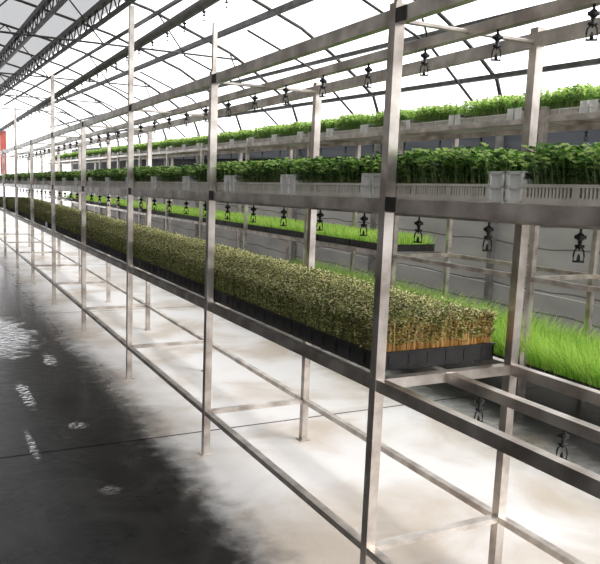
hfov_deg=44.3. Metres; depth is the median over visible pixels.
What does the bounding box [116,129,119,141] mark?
sprinkler
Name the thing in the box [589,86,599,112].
crate
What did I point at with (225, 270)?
tray
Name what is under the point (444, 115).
crate
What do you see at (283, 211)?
sprinkler
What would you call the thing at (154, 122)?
sprinkler
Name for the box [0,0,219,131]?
pipe
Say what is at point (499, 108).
crate
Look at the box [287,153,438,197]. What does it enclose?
crate
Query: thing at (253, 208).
sprinkler
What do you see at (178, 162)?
trim
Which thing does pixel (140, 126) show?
sprinkler
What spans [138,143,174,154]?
crate
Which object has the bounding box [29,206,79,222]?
tray
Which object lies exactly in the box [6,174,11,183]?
crate
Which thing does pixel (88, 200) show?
tray
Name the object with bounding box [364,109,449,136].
crate
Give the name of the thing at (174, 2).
girder
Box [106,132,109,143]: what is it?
sprinkler
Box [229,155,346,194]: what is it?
crate
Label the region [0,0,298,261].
roof truss
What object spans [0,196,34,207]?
tray
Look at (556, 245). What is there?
wall
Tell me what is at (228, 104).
sprinkler
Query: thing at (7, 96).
roof truss
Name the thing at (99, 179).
crate
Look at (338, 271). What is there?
tray
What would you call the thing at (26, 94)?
roof truss
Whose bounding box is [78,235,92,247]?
tray
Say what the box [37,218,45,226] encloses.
tray
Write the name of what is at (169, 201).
sprinkler
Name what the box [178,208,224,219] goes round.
tray
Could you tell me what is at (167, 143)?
crate
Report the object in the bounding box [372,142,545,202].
crate
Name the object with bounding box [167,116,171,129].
sprinkler
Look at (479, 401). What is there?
sprinkler
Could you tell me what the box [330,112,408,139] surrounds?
crate
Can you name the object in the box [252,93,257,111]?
sprinkler
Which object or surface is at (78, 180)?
crate
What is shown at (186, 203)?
sprinkler
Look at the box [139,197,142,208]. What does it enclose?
sprinkler
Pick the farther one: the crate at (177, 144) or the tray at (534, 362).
the crate at (177, 144)
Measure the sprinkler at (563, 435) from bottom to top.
0.085 m
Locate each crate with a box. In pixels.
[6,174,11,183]
[10,174,14,183]
[18,172,38,183]
[22,172,43,184]
[28,173,35,184]
[34,172,44,184]
[43,170,69,184]
[54,171,71,185]
[62,152,77,161]
[63,170,80,185]
[72,152,92,160]
[76,170,94,186]
[87,150,112,159]
[90,168,120,187]
[93,149,100,157]
[99,148,125,158]
[105,167,143,187]
[106,146,120,157]
[113,146,138,156]
[121,145,152,156]
[133,165,178,188]
[134,143,140,153]
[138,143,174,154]
[152,141,179,154]
[154,165,201,190]
[159,138,196,152]
[171,137,207,152]
[184,136,219,151]
[186,160,269,191]
[198,135,245,149]
[217,131,261,148]
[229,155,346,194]
[232,128,278,145]
[252,124,307,145]
[274,121,327,143]
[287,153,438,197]
[300,118,368,140]
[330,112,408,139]
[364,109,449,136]
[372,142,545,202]
[405,102,502,133]
[455,94,568,129]
[505,142,599,206]
[514,82,599,125]
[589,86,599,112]
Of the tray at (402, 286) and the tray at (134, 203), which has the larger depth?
the tray at (134, 203)
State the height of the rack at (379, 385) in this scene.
2.260 m
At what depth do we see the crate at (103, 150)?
14.03 m
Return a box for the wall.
[73,169,599,345]
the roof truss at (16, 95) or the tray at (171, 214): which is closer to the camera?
the tray at (171, 214)
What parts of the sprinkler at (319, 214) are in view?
spray frame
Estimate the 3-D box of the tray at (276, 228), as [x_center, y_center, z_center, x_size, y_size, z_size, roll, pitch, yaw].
[-0.030,-0.563,7.532,0.557,0.162,0.561,-2,8,-28]
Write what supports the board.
attached to the wall
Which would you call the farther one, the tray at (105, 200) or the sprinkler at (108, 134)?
the tray at (105, 200)
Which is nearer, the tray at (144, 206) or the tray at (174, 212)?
the tray at (174, 212)
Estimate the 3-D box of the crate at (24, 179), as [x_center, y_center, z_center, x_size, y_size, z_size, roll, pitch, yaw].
[-3.054,-1.244,8.855,0.528,0.178,0.550,-2,8,-28]
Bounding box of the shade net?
[0,0,122,88]
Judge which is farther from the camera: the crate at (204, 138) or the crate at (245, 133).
the crate at (204, 138)
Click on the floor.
(98, 465)
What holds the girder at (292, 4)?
attached to the roof truss at (499, 140)
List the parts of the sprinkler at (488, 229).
spray frame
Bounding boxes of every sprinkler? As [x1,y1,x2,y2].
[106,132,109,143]
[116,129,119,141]
[138,123,142,137]
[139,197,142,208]
[152,120,156,132]
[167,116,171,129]
[167,199,171,211]
[184,111,188,125]
[184,200,188,213]
[202,9,205,20]
[203,106,208,121]
[225,203,230,218]
[226,100,231,116]
[250,205,256,222]
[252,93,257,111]
[280,207,286,225]
[282,85,288,104]
[316,210,323,230]
[319,75,326,97]
[360,213,367,235]
[364,63,372,87]
[414,217,422,242]
[420,49,429,75]
[474,396,484,421]
[482,222,493,251]
[491,29,502,60]
[556,430,568,459]
[572,229,586,262]
[585,4,599,40]
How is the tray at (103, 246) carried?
on the tray at (101, 242)
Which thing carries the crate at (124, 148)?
on the rack at (544, 119)
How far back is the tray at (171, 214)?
10.34 m
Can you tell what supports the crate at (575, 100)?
on the rack at (544, 119)
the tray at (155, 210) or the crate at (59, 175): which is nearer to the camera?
the crate at (59, 175)
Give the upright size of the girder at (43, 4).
0.277 m
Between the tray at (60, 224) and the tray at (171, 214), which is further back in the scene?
the tray at (171, 214)
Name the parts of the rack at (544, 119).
post, post, post, post, post, post, post, post, post, post, post, post, post, rail, rail, rail, rail, post, post, post, post, post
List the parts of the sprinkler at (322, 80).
spray frame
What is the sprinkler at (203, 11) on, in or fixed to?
hanging from the pipe
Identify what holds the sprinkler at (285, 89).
hanging from the rack at (379, 385)
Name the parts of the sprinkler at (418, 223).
spray frame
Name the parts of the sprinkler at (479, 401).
spray frame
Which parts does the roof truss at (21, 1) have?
leg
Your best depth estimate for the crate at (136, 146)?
11.98 m
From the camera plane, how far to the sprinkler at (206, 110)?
4.02 m
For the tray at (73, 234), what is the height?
0.056 m
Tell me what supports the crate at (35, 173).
on the rack at (379, 385)
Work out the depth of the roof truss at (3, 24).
13.33 m
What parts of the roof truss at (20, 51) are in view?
leg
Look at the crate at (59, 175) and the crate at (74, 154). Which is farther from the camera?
the crate at (74, 154)
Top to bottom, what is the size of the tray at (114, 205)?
0.162 m
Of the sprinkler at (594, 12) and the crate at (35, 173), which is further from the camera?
the crate at (35, 173)
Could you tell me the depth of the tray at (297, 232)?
7.03 m
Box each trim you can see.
[72,125,599,159]
[73,157,381,169]
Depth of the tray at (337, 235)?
6.47 m
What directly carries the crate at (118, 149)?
on the rack at (544, 119)
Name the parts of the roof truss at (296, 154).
leg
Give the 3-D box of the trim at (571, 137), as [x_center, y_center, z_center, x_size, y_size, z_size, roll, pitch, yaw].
[-0.817,-2.258,12.347,0.050,0.370,31.000,-2,9,-28]
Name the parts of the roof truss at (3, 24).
leg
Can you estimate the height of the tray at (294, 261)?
0.299 m
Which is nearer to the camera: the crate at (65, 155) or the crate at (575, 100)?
the crate at (575, 100)
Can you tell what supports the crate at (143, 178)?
on the rack at (379, 385)
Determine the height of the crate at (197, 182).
0.171 m
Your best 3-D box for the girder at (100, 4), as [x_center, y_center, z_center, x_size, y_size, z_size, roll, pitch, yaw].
[-3.303,-3.645,10.804,0.070,0.277,30.800,-2,9,-28]
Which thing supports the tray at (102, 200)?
on the rack at (544, 119)
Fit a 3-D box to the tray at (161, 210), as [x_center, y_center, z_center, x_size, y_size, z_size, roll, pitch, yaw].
[-1.849,-1.065,10.968,0.561,0.163,0.561,-2,8,-28]
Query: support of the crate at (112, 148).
on the rack at (544, 119)
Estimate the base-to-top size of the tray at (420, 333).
0.179 m
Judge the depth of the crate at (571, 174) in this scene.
1.57 m
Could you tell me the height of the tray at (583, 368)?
0.298 m
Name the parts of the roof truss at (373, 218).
leg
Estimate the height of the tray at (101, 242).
0.177 m
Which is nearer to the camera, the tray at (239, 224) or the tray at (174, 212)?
the tray at (239, 224)
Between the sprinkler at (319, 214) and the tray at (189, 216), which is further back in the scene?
the tray at (189, 216)
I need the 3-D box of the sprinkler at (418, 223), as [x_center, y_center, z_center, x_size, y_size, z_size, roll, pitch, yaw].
[0.381,-0.168,2.366,0.029,0.085,0.021,5,9,21]
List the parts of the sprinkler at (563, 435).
spray frame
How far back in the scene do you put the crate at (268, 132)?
7.66 m
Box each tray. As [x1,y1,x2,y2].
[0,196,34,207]
[2,197,40,209]
[7,199,43,211]
[11,200,50,212]
[18,202,62,216]
[23,204,68,219]
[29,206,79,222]
[37,208,89,226]
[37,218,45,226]
[45,211,103,229]
[55,214,117,235]
[56,226,65,235]
[63,217,134,240]
[66,230,78,240]
[78,221,151,247]
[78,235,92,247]
[86,197,114,203]
[92,197,121,204]
[92,226,174,254]
[92,240,109,254]
[96,198,126,205]
[104,199,133,205]
[108,232,199,262]
[109,247,126,262]
[111,200,142,207]
[119,201,146,209]
[126,202,161,210]
[133,238,234,275]
[133,256,156,275]
[136,203,172,212]
[145,204,178,213]
[156,205,194,215]
[156,211,164,215]
[156,246,271,289]
[156,266,189,289]
[168,207,204,217]
[168,212,179,217]
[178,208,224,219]
[179,214,192,219]
[187,257,326,308]
[189,279,234,308]
[193,210,240,221]
[193,216,205,221]
[215,212,257,225]
[215,219,224,225]
[225,214,279,227]
[225,221,243,227]
[232,269,399,334]
[232,296,295,334]
[248,217,302,231]
[248,224,265,231]
[263,219,329,235]
[266,227,289,235]
[272,256,340,270]
[289,222,354,240]
[290,286,497,370]
[315,261,366,279]
[318,225,377,245]
[332,269,400,284]
[350,231,434,251]
[370,278,448,297]
[406,287,492,308]
[445,296,555,330]
[491,311,599,373]
[493,353,551,373]
[537,331,599,390]
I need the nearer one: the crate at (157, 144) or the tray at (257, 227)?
the tray at (257, 227)
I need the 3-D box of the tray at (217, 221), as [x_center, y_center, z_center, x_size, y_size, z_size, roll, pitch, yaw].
[-0.806,-0.734,9.012,0.474,0.056,0.553,-2,8,-28]
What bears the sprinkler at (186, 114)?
hanging from the rack at (379, 385)
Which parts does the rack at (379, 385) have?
post, post rod, post, post, post, post, post rod, post, post, post, post, post, post, post rod, post, rail, foot plate, post, joint plate, joint plate, post rod, rail, rail, rail, foot plate, rail, rail, rail, post, rail, rail, post, joint plate, joint plate, rail, post, rail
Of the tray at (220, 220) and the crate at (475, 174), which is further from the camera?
the tray at (220, 220)
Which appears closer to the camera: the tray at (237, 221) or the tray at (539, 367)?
the tray at (539, 367)
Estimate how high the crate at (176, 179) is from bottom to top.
0.144 m
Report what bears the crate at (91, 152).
on the rack at (544, 119)
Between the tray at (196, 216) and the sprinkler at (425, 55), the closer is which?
the sprinkler at (425, 55)
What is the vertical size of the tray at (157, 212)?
0.056 m
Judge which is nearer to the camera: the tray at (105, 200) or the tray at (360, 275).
the tray at (360, 275)
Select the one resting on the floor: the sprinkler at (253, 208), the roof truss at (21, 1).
the roof truss at (21, 1)
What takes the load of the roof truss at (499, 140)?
on the floor
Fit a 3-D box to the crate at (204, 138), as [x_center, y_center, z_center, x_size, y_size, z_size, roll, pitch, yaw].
[-0.952,-1.757,9.236,0.531,0.194,0.549,-2,8,-28]
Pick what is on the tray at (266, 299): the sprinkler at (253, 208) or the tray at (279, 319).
the tray at (279, 319)
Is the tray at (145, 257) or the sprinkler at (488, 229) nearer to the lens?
the sprinkler at (488, 229)
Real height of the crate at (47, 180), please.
0.171 m
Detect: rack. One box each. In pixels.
[0,0,599,563]
[43,106,599,398]
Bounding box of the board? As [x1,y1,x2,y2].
[0,131,6,173]
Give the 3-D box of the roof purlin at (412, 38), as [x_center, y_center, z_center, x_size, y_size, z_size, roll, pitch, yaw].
[-1.450,-3.120,11.871,0.040,0.040,30.800,-2,9,-28]
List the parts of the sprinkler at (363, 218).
spray frame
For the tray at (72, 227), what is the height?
0.174 m
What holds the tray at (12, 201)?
on the rack at (379, 385)
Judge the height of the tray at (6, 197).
0.174 m
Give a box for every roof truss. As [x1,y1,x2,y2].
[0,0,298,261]
[0,22,199,237]
[0,44,166,229]
[0,61,140,217]
[0,74,119,145]
[0,84,101,212]
[7,96,86,208]
[15,0,241,247]
[247,0,380,281]
[362,0,504,306]
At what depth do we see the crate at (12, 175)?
9.81 m
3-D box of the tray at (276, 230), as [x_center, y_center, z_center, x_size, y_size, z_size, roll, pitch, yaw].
[-0.027,-0.519,7.539,0.474,0.056,0.553,-2,8,-28]
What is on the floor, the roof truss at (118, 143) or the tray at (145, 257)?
the roof truss at (118, 143)
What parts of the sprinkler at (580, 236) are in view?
spray frame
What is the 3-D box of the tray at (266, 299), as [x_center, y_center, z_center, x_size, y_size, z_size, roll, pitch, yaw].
[0.040,0.065,3.018,0.529,0.178,0.615,-2,9,-28]
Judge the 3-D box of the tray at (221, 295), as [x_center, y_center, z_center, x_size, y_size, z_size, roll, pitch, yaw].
[-0.213,0.045,3.519,0.474,0.056,0.553,-2,9,-28]
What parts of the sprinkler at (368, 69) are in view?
spray frame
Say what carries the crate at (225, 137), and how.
on the rack at (544, 119)
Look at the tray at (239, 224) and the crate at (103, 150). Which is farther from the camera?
the crate at (103, 150)
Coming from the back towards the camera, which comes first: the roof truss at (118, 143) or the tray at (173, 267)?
the roof truss at (118, 143)
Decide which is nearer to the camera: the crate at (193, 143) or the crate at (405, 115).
the crate at (405, 115)
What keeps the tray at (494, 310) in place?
on the rack at (544, 119)
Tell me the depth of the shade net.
12.19 m
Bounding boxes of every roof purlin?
[50,0,555,127]
[66,58,599,139]
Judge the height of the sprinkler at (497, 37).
0.085 m
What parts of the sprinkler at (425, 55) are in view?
spray frame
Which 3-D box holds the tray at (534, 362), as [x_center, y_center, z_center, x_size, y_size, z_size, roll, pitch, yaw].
[1.565,0.375,4.640,0.775,0.299,0.559,-2,9,-28]
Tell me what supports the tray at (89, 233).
on the rack at (379, 385)
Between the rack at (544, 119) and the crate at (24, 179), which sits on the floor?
the rack at (544, 119)
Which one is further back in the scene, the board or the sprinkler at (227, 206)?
the board
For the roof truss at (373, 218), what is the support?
on the floor
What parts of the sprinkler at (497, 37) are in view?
spray frame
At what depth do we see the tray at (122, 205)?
12.87 m
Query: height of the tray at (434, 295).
0.299 m
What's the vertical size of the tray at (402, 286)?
0.298 m
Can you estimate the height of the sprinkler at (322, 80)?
0.085 m
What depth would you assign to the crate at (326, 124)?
6.61 m
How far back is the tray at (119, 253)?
4.89 m
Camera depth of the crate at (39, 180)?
7.79 m
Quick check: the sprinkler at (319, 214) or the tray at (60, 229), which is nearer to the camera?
the sprinkler at (319, 214)
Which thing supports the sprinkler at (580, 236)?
hanging from the rack at (379, 385)
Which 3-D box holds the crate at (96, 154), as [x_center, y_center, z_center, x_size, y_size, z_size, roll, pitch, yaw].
[-3.808,-2.548,14.638,0.527,0.198,0.549,-2,8,-28]
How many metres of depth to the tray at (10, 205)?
10.21 m
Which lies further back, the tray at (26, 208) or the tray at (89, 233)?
the tray at (26, 208)
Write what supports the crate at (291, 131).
on the rack at (544, 119)
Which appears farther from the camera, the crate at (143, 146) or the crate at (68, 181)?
the crate at (143, 146)
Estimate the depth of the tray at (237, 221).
8.44 m
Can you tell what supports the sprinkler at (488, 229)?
hanging from the rack at (379, 385)
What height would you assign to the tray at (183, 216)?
0.056 m
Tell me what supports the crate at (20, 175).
on the rack at (379, 385)
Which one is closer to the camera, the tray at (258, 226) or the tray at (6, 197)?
the tray at (258, 226)
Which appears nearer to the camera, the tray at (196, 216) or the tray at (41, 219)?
the tray at (41, 219)
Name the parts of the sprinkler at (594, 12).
spray frame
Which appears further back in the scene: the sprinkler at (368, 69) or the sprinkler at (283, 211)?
the sprinkler at (283, 211)
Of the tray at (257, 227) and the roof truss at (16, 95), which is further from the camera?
the roof truss at (16, 95)
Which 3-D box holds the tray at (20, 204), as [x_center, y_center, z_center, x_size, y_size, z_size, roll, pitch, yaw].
[-3.303,-0.919,9.348,0.513,0.174,0.594,-2,9,-29]
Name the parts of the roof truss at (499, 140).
leg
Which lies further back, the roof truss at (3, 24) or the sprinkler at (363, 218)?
the roof truss at (3, 24)
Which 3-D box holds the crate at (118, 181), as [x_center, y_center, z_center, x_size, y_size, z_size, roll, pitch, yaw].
[-1.005,-0.695,4.954,0.545,0.148,0.546,-2,9,-28]
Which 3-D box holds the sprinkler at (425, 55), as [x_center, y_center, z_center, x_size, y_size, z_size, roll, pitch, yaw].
[0.391,-0.690,2.312,0.029,0.085,0.021,1,8,-8]
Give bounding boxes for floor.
[0,205,599,563]
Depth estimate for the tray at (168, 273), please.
3.87 m
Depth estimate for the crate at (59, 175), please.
6.76 m
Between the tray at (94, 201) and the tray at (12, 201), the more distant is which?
the tray at (94, 201)
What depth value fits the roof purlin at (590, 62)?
7.46 m
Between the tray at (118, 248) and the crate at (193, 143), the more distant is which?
the crate at (193, 143)
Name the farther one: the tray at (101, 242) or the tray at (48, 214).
the tray at (48, 214)
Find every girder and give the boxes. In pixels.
[0,0,67,68]
[0,0,136,96]
[4,0,182,105]
[40,0,313,109]
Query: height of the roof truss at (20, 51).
4.040 m

